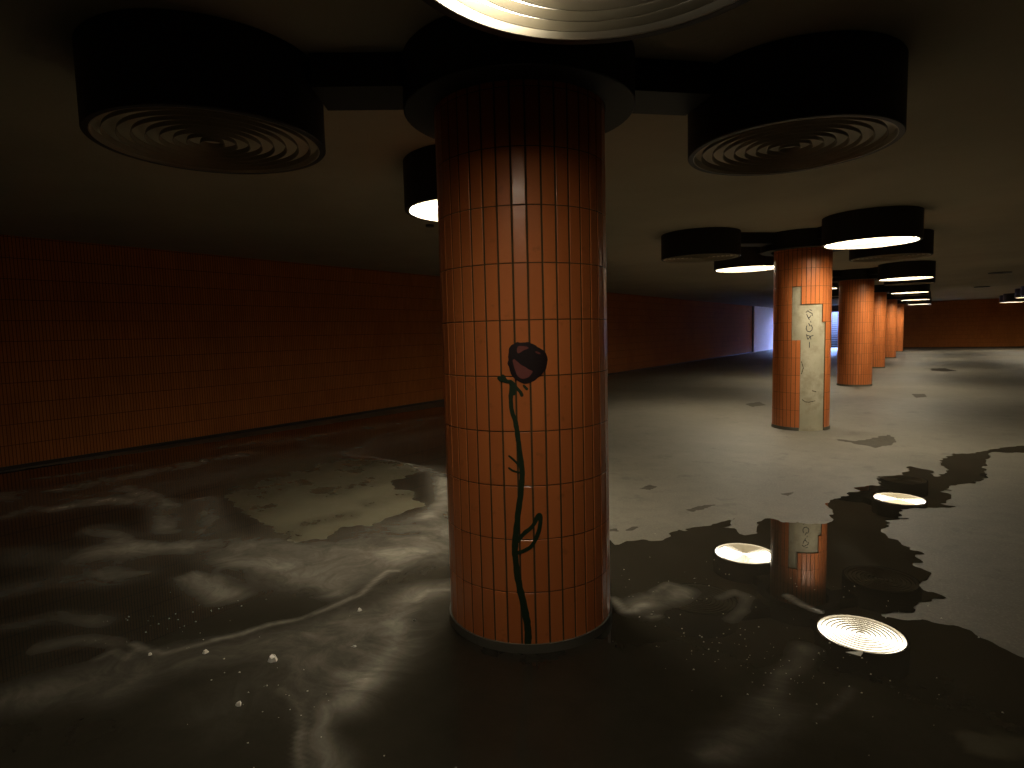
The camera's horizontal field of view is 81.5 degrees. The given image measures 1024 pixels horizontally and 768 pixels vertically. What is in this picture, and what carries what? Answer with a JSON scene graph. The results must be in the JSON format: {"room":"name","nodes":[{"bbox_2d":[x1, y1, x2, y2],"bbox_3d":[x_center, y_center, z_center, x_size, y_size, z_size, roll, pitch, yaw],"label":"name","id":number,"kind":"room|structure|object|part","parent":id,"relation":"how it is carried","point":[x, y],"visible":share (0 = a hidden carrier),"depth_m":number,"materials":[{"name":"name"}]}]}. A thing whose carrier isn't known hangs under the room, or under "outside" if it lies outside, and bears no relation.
{"room":"underground pedestrian passage","nodes":[
{"label":"underground pedestrian passage","id":0,"kind":"room"},
{"bbox_2d":[0,234,772,466],"bbox_3d":[7.318,-3.281,26.338,0.330,4.745,61.781,2,6,35],"label":"wall","id":1,"kind":"structure","parent":0,"point":[103,347],"depth_m":9.31,"materials":[{"name":"orange tile"}]},
{"bbox_2d":[0,351,751,470],"bbox_3d":[4.030,-0.438,21.578,0.020,0.045,49.780,2,6,35],"label":"baseboard","id":2,"kind":"structure","parent":1,"relation":"attached to","point":[440,400],"depth_m":9.32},
{"bbox_2d":[752,306,753,351],"bbox_3d":[14.890,-3.389,36.666,0.120,2.845,0.120,2,6,35],"label":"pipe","id":3,"kind":"object","parent":1,"relation":"attached to","point":[752,306],"visible":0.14,"depth_m":36.63,"materials":[{"name":"black metal"}]},
{"bbox_2d":[0,0,1023,307],"bbox_3d":[13.041,-3.159,16.064,21.540,0.250,52.280,2,6,35],"label":"ceiling","id":4,"kind":"structure","parent":0,"point":[959,157],"depth_m":4.96,"materials":[{"name":"paint"}]},
{"bbox_2d":[72,8,325,173],"bbox_3d":[-1.495,-1.373,2.942,1.076,0.373,1.076,2,6,35],"label":"ceiling lamp","id":5,"kind":"object","parent":4,"relation":"attached to","point":[186,90],"visible":1,"depth_m":2.56,"materials":[{"name":"black metal"}]},
{"bbox_2d":[90,110,316,161],"bbox_3d":[-1.492,-1.234,2.954,1.040,0.015,1.040,2,6,35],"label":"diffuser","id":6,"kind":"object","parent":5,"relation":"attached to","point":[108,126],"depth_m":2.89,"materials":[{"name":"beige"}]},
{"bbox_2d":[403,144,437,221],"bbox_3d":[-0.306,-1.549,4.678,1.076,0.373,1.076,2,6,35],"label":"ceiling lamp","id":7,"kind":"object","parent":4,"relation":"attached to","point":[419,166],"visible":0.12,"depth_m":4.32,"materials":[{"name":"black metal"}]},
{"bbox_2d":[411,203,437,213],"bbox_3d":[-0.303,-1.411,4.690,1.040,0.015,1.040,2,6,35],"label":"diffuser","id":8,"kind":"object","parent":7,"relation":"attached to","point":[419,209],"depth_m":4.73,"materials":[{"name":"beige plastic"}]},
{"bbox_2d":[422,0,749,44],"bbox_3d":[0.217,-1.244,1.320,1.076,0.443,1.076,2,6,35],"label":"ceiling lamp","id":9,"kind":"object","parent":4,"relation":"attached to","point":[563,22],"visible":1,"depth_m":1.73,"materials":[{"name":"black paint"}]},
{"bbox_2d":[478,0,686,19],"bbox_3d":[0.221,-1.079,1.333,1.040,0.018,1.040,2,6,35],"label":"diffuser","id":10,"kind":"object","parent":9,"relation":"attached to","point":[484,1],"depth_m":1.73,"materials":[{"name":"beige"}]},
{"bbox_2d":[661,227,740,262],"bbox_3d":[2.671,-1.955,8.425,1.076,0.343,1.076,2,6,35],"label":"ceiling lamp","id":11,"kind":"object","parent":4,"relation":"attached to","point":[706,244],"visible":1,"depth_m":8.00,"materials":[{"name":"black metal"}]},
{"bbox_2d":[714,247,773,272],"bbox_3d":[4.022,-2.135,10.158,1.076,0.343,1.076,2,6,35],"label":"ceiling lamp","id":12,"kind":"object","parent":4,"relation":"attached to","point":[749,260],"visible":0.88,"depth_m":9.72,"materials":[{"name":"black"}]},
{"bbox_2d":[688,30,908,175],"bbox_3d":[1.526,-1.476,3.263,1.076,0.373,1.076,2,6,35],"label":"ceiling lamp","id":13,"kind":"object","parent":4,"relation":"attached to","point":[810,101],"visible":0.98,"depth_m":2.87,"materials":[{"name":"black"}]},
{"bbox_2d":[695,119,895,165],"bbox_3d":[1.530,-1.337,3.274,1.040,0.015,1.040,2,6,35],"label":"diffuser","id":14,"kind":"object","parent":13,"relation":"attached to","point":[727,124],"depth_m":3.21,"materials":[{"name":"beige"}]},
{"bbox_2d":[832,288,838,296],"bbox_3d":[11.128,-3.180,20.422,1.076,0.343,1.076,2,6,35],"label":"ceiling lamp","id":15,"kind":"object","parent":4,"relation":"attached to","point":[835,292],"visible":0.27,"depth_m":19.97,"materials":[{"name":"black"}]},
{"bbox_2d":[832,283,838,288],"bbox_3d":[8.273,-2.748,16.160,1.076,0.343,1.076,2,6,35],"label":"ceiling lamp","id":16,"kind":"object","parent":4,"relation":"attached to","point":[834,285],"visible":0.08,"depth_m":15.73,"materials":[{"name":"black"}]},
{"bbox_2d":[821,206,924,249],"bbox_3d":[4.416,-1.905,7.308,1.076,0.343,1.076,2,6,35],"label":"ceiling lamp","id":17,"kind":"object","parent":4,"relation":"attached to","point":[884,226],"visible":1,"depth_m":6.91,"materials":[{"name":"black metal"}]},
{"bbox_2d":[827,237,917,245],"bbox_3d":[4.419,-1.777,7.319,1.040,0.014,1.040,2,6,35],"label":"diffuser","id":18,"kind":"object","parent":17,"relation":"attached to","point":[831,241],"depth_m":7.25,"materials":[{"name":"beige plastic"}]},
{"bbox_2d":[849,229,933,261],"bbox_3d":[5.705,-2.077,8.963,1.076,0.343,1.076,2,6,35],"label":"ceiling lamp","id":19,"kind":"object","parent":4,"relation":"attached to","point":[924,247],"visible":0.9,"depth_m":8.60,"materials":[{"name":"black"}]},
{"bbox_2d":[878,260,935,280],"bbox_3d":[8.777,-2.514,13.229,1.076,0.343,1.076,2,6,35],"label":"ceiling lamp","id":20,"kind":"object","parent":4,"relation":"attached to","point":[921,269],"visible":1,"depth_m":12.82,"materials":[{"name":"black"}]},
{"bbox_2d":[890,284,929,293],"bbox_3d":[12.850,-3.120,19.204,1.076,0.343,1.076,2,6,35],"label":"ceiling lamp","id":21,"kind":"object","parent":4,"relation":"attached to","point":[921,288],"visible":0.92,"depth_m":18.81,"materials":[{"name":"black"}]},
{"bbox_2d":[884,276,935,285],"bbox_3d":[9.995,-2.689,14.942,1.076,0.343,1.076,2,6,35],"label":"ceiling lamp","id":22,"kind":"object","parent":4,"relation":"attached to","point":[929,280],"visible":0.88,"depth_m":14.69,"materials":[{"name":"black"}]},
{"bbox_2d":[893,292,929,295],"bbox_3d":[14.068,-3.296,20.917,1.076,0.343,1.076,2,6,35],"label":"ceiling lamp","id":23,"kind":"object","parent":4,"relation":"attached to","point":[925,293],"visible":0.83,"depth_m":20.65,"materials":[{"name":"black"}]},
{"bbox_2d":[900,291,930,300],"bbox_3d":[17.038,-3.723,25.095,1.076,0.343,1.076,2,6,35],"label":"ceiling lamp","id":24,"kind":"object","parent":4,"relation":"attached to","point":[920,297],"visible":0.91,"depth_m":24.72,"materials":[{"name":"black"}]},
{"bbox_2d":[902,299,930,301],"bbox_3d":[18.256,-3.898,26.808,1.076,0.343,1.076,2,6,35],"label":"ceiling lamp","id":25,"kind":"object","parent":4,"relation":"attached to","point":[929,299],"visible":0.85,"depth_m":26.55,"materials":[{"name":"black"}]},
{"bbox_2d":[906,297,931,304],"bbox_3d":[21.226,-4.325,30.986,1.076,0.343,1.076,2,6,35],"label":"ceiling lamp","id":26,"kind":"object","parent":4,"relation":"attached to","point":[923,302],"visible":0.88,"depth_m":30.63,"materials":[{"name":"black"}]},
{"bbox_2d":[988,271,1011,273],"bbox_3d":[13.375,-3.048,16.282,0.520,0.025,0.520,2,6,35],"label":"ceiling fitting","id":27,"kind":"object","parent":4,"relation":"attached to","point":[1004,272],"visible":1,"depth_m":16.13,"materials":[{"name":"black"}]},
{"bbox_2d":[999,295,1023,302],"bbox_3d":[25.653,-4.375,30.430,1.076,0.373,1.076,2,6,35],"label":"ceiling lamp","id":28,"kind":"object","parent":4,"relation":"attached to","point":[1000,296],"visible":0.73,"depth_m":30.48,"materials":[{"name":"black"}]},
{"bbox_2d":[1003,293,1023,301],"bbox_3d":[24.435,-4.200,28.717,1.076,0.373,1.076,2,6,35],"label":"ceiling lamp","id":29,"kind":"object","parent":4,"relation":"attached to","point":[1009,297],"visible":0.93,"depth_m":28.52,"materials":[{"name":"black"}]},
{"bbox_2d":[1014,288,1023,297],"bbox_3d":[21.465,-3.772,24.539,1.076,0.373,1.076,2,6,35],"label":"ceiling lamp","id":30,"kind":"object","parent":4,"relation":"attached to","point":[1017,291],"visible":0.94,"depth_m":24.59,"materials":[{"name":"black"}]},
{"bbox_2d":[1020,286,1023,295],"bbox_3d":[20.247,-3.597,22.826,1.076,0.373,1.076,2,6,35],"label":"ceiling lamp","id":31,"kind":"object","parent":4,"relation":"attached to","point":[1022,287],"visible":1,"depth_m":22.95,"materials":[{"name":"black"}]},
{"bbox_2d":[0,347,1023,657],"bbox_3d":[12.974,-0.080,16.119,21.540,0.200,51.780,2,6,35],"label":"floor","id":32,"kind":"structure","parent":0,"point":[688,431],"depth_m":7.00,"materials":[{"name":"concrete"}]},
{"bbox_2d":[268,654,277,662],"bbox_3d":[-1.123,1.285,2.789,0.043,0.022,0.049,-3,5,-14],"label":"scrap","id":33,"kind":"object","parent":32,"relation":"on","point":[272,658],"visible":1,"depth_m":2.78,"materials":[{"name":"white paper"}]},
{"bbox_2d":[0,407,1023,767],"bbox_3d":[-0.243,1.031,5.673,11.350,0.001,10.764,2,6,35],"label":"puddle","id":34,"kind":"object","parent":32,"relation":"on","point":[322,524],"visible":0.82,"depth_m":2.92,"materials":[{"name":"liquid"}]},
{"bbox_2d":[434,79,611,653],"bbox_3d":[0.066,-0.183,3.102,0.905,2.841,0.905,2,6,35],"label":"tiled column","id":35,"kind":"structure","parent":32,"relation":"on","point":[520,163],"depth_m":2.75,"materials":[{"name":"orange tile"}]},
{"bbox_2d":[309,15,712,138],"bbox_3d":[-0.015,-1.478,2.997,1.840,0.245,1.886,2,6,35],"label":"bracket","id":36,"kind":"object","parent":35,"relation":"attached to","point":[446,56],"visible":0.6,"depth_m":2.74,"materials":[{"name":"black metal"}]},
{"bbox_3d":[-0.743,-1.501,2.961,0.432,0.155,0.300,-2,5,-2],"label":"arm","id":37,"kind":"part","parent":36,"relation":"part of","materials":[{"name":"black paint"}]},
{"bbox_3d":[0.124,-1.454,2.138,0.300,0.155,0.598,-2,5,-6],"label":"arm","id":38,"kind":"part","parent":36,"relation":"part of","materials":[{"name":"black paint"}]},
{"bbox_3d":[0.788,-1.554,3.123,0.417,0.155,0.300,-2,5,-10],"label":"arm","id":39,"kind":"part","parent":36,"relation":"part of","materials":[{"name":"black paint"}]},
{"bbox_3d":[0.036,0.607,2.743,0.085,1.251,0.002,-1,5,7],"label":"stem","id":40,"kind":"part","parent":35,"relation":"part of","materials":[{"name":"black paint"}]},
{"bbox_2d":[95,561,1003,767],"bbox_3d":[0.074,1.254,2.901,4.284,0.006,2.397,-3,5,-15],"label":"debris","id":41,"kind":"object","parent":32,"relation":"on","point":[706,561],"depth_m":2.79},
{"bbox_2d":[626,526,637,530],"bbox_3d":[0.915,1.100,4.517,0.063,0.001,0.152,2,6,35],"label":"puddle","id":42,"kind":"object","parent":32,"relation":"on","point":[631,528],"depth_m":4.51,"materials":[{"name":"grey liquid"}]},
{"bbox_2d":[640,485,656,489],"bbox_3d":[1.316,0.991,5.692,0.119,0.001,0.190,2,6,35],"label":"puddle","id":43,"kind":"object","parent":32,"relation":"on","point":[648,487],"depth_m":5.69,"materials":[{"name":"grey liquid"}]},
{"bbox_2d":[686,505,713,511],"bbox_3d":[1.587,1.042,5.005,0.171,0.001,0.297,2,6,35],"label":"puddle","id":44,"kind":"object","parent":32,"relation":"on","point":[703,506],"depth_m":4.99,"materials":[{"name":"grey liquid"}]},
{"bbox_2d":[746,402,764,406],"bbox_3d":[4.798,0.398,11.674,0.402,0.001,0.871,2,6,35],"label":"puddle","id":45,"kind":"object","parent":32,"relation":"on","point":[755,403],"depth_m":11.65,"materials":[{"name":"grey liquid"}]},
{"bbox_2d":[771,247,832,430],"bbox_3d":[4.291,-0.771,8.803,0.794,2.841,0.794,2,6,35],"label":"tiled column","id":46,"kind":"structure","parent":32,"relation":"on","point":[802,292],"depth_m":8.52,"materials":[{"name":"orange tile"}]},
{"bbox_2d":[741,226,840,255],"bbox_3d":[4.189,-2.063,8.689,1.620,0.245,1.647,2,6,35],"label":"bracket","id":47,"kind":"object","parent":46,"relation":"attached to","point":[767,243],"visible":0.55,"depth_m":8.36,"materials":[{"name":"black metal"}]},
{"bbox_3d":[3.453,-2.079,8.552,0.514,0.155,0.300,-2,5,-10],"label":"arm","id":48,"kind":"part","parent":47,"relation":"part of","materials":[{"name":"black paint"}]},
{"bbox_3d":[4.337,-2.053,7.984,0.300,0.155,0.304,-2,5,-6],"label":"arm","id":49,"kind":"part","parent":47,"relation":"part of","materials":[{"name":"black paint"}]},
{"bbox_2d":[831,312,837,347],"bbox_3d":[23.880,-4.511,44.183,6.030,3.765,7.180,2,6,35],"label":"staircase","id":50,"kind":"structure","parent":32,"relation":"on","point":[834,323],"depth_m":42.91,"materials":[{"name":"stone"}]},
{"bbox_2d":[836,279,873,386],"bbox_3d":[8.556,-1.384,14.800,0.806,2.841,0.806,2,6,35],"label":"tiled column","id":51,"kind":"structure","parent":32,"relation":"on","point":[856,297],"depth_m":14.52,"materials":[{"name":"orange tile"}]},
{"bbox_2d":[832,267,877,282],"bbox_3d":[8.524,-2.679,14.691,1.559,0.245,1.559,2,6,35],"label":"bracket","id":52,"kind":"object","parent":51,"relation":"attached to","point":[863,273],"visible":0.61,"depth_m":14.22,"materials":[{"name":"black metal"}]},
{"bbox_3d":[7.777,-2.694,14.561,0.392,0.155,0.300,-2,5,-10],"label":"arm","id":53,"kind":"part","parent":52,"relation":"part of","materials":[{"name":"black paint"}]},
{"bbox_3d":[8.650,-2.664,13.944,0.300,0.155,0.392,-2,5,-10],"label":"arm","id":54,"kind":"part","parent":52,"relation":"part of","materials":[{"name":"black paint"}]},
{"bbox_2d":[846,651,863,655],"bbox_3d":[1.581,1.232,2.714,0.092,0.002,0.039,-2,5,-5],"label":"paper scrap","id":55,"kind":"object","parent":32,"relation":"on","point":[859,653],"visible":1,"depth_m":2.72,"materials":[{"name":"beige paper"}]},
{"bbox_2d":[837,435,895,447],"bbox_3d":[4.636,0.732,7.768,0.662,0.001,1.085,2,6,35],"label":"puddle","id":56,"kind":"object","parent":32,"relation":"on","point":[880,441],"depth_m":7.65,"materials":[{"name":"grey liquid"}]},
{"bbox_2d":[872,292,886,367],"bbox_3d":[12.629,-1.990,20.774,0.776,2.841,0.776,2,6,35],"label":"tiled column","id":57,"kind":"structure","parent":32,"relation":"on","point":[880,298],"depth_m":20.43,"materials":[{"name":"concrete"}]},
{"bbox_2d":[874,285,889,292],"bbox_3d":[12.597,-3.285,20.665,1.559,0.245,1.559,2,6,35],"label":"bracket","id":58,"kind":"object","parent":57,"relation":"attached to","point":[877,288],"visible":0.27,"depth_m":20.11,"materials":[{"name":"black metal"}]},
{"bbox_2d":[885,299,896,357],"bbox_3d":[16.817,-2.593,26.666,0.776,2.841,0.776,2,6,35],"label":"tiled column","id":59,"kind":"structure","parent":32,"relation":"on","point":[891,308],"depth_m":26.32,"materials":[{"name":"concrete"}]},
{"bbox_2d":[887,294,899,299],"bbox_3d":[16.785,-3.888,26.556,1.559,0.245,1.559,2,6,35],"label":"bracket","id":60,"kind":"object","parent":59,"relation":"attached to","point":[889,296],"visible":0.2,"depth_m":26.01,"materials":[{"name":"black metal"}]},
{"bbox_2d":[896,304,903,351],"bbox_3d":[21.005,-3.195,32.556,0.806,2.841,0.806,2,6,35],"label":"tiled column","id":61,"kind":"structure","parent":32,"relation":"on","point":[900,307],"depth_m":32.21,"materials":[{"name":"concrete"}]},
{"bbox_2d":[912,394,925,397],"bbox_3d":[8.485,0.246,12.375,0.291,0.001,0.889,2,6,35],"label":"puddle","id":62,"kind":"object","parent":32,"relation":"on","point":[914,395],"depth_m":12.43,"materials":[{"name":"grey liquid"}]},
{"bbox_2d":[931,368,955,370],"bbox_3d":[13.877,-0.461,19.154,0.738,0.001,1.730,2,6,35],"label":"puddle","id":63,"kind":"object","parent":32,"relation":"on","point":[932,369],"depth_m":19.20,"materials":[{"name":"grey liquid"}]},
{"bbox_2d":[832,305,838,311],"bbox_3d":[20.900,-5.032,39.945,6.090,0.425,0.300,2,6,35],"label":"lintel","id":64,"kind":"object","parent":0,"point":[834,307],"depth_m":39.38,"materials":[{"name":"black"}]},
{"bbox_2d":[903,298,1023,346],"bbox_3d":[29.475,-3.532,34.003,14.850,2.845,0.300,2,6,35],"label":"wall","id":65,"kind":"structure","parent":0,"point":[975,322],"depth_m":35.50,"materials":[{"name":"orange tile"}]},
{"bbox_2d":[903,346,1023,347],"bbox_3d":[29.418,-2.124,33.990,14.850,0.045,0.020,2,6,35],"label":"baseboard","id":66,"kind":"structure","parent":65,"relation":"attached to","point":[1022,346],"depth_m":36.12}
]}

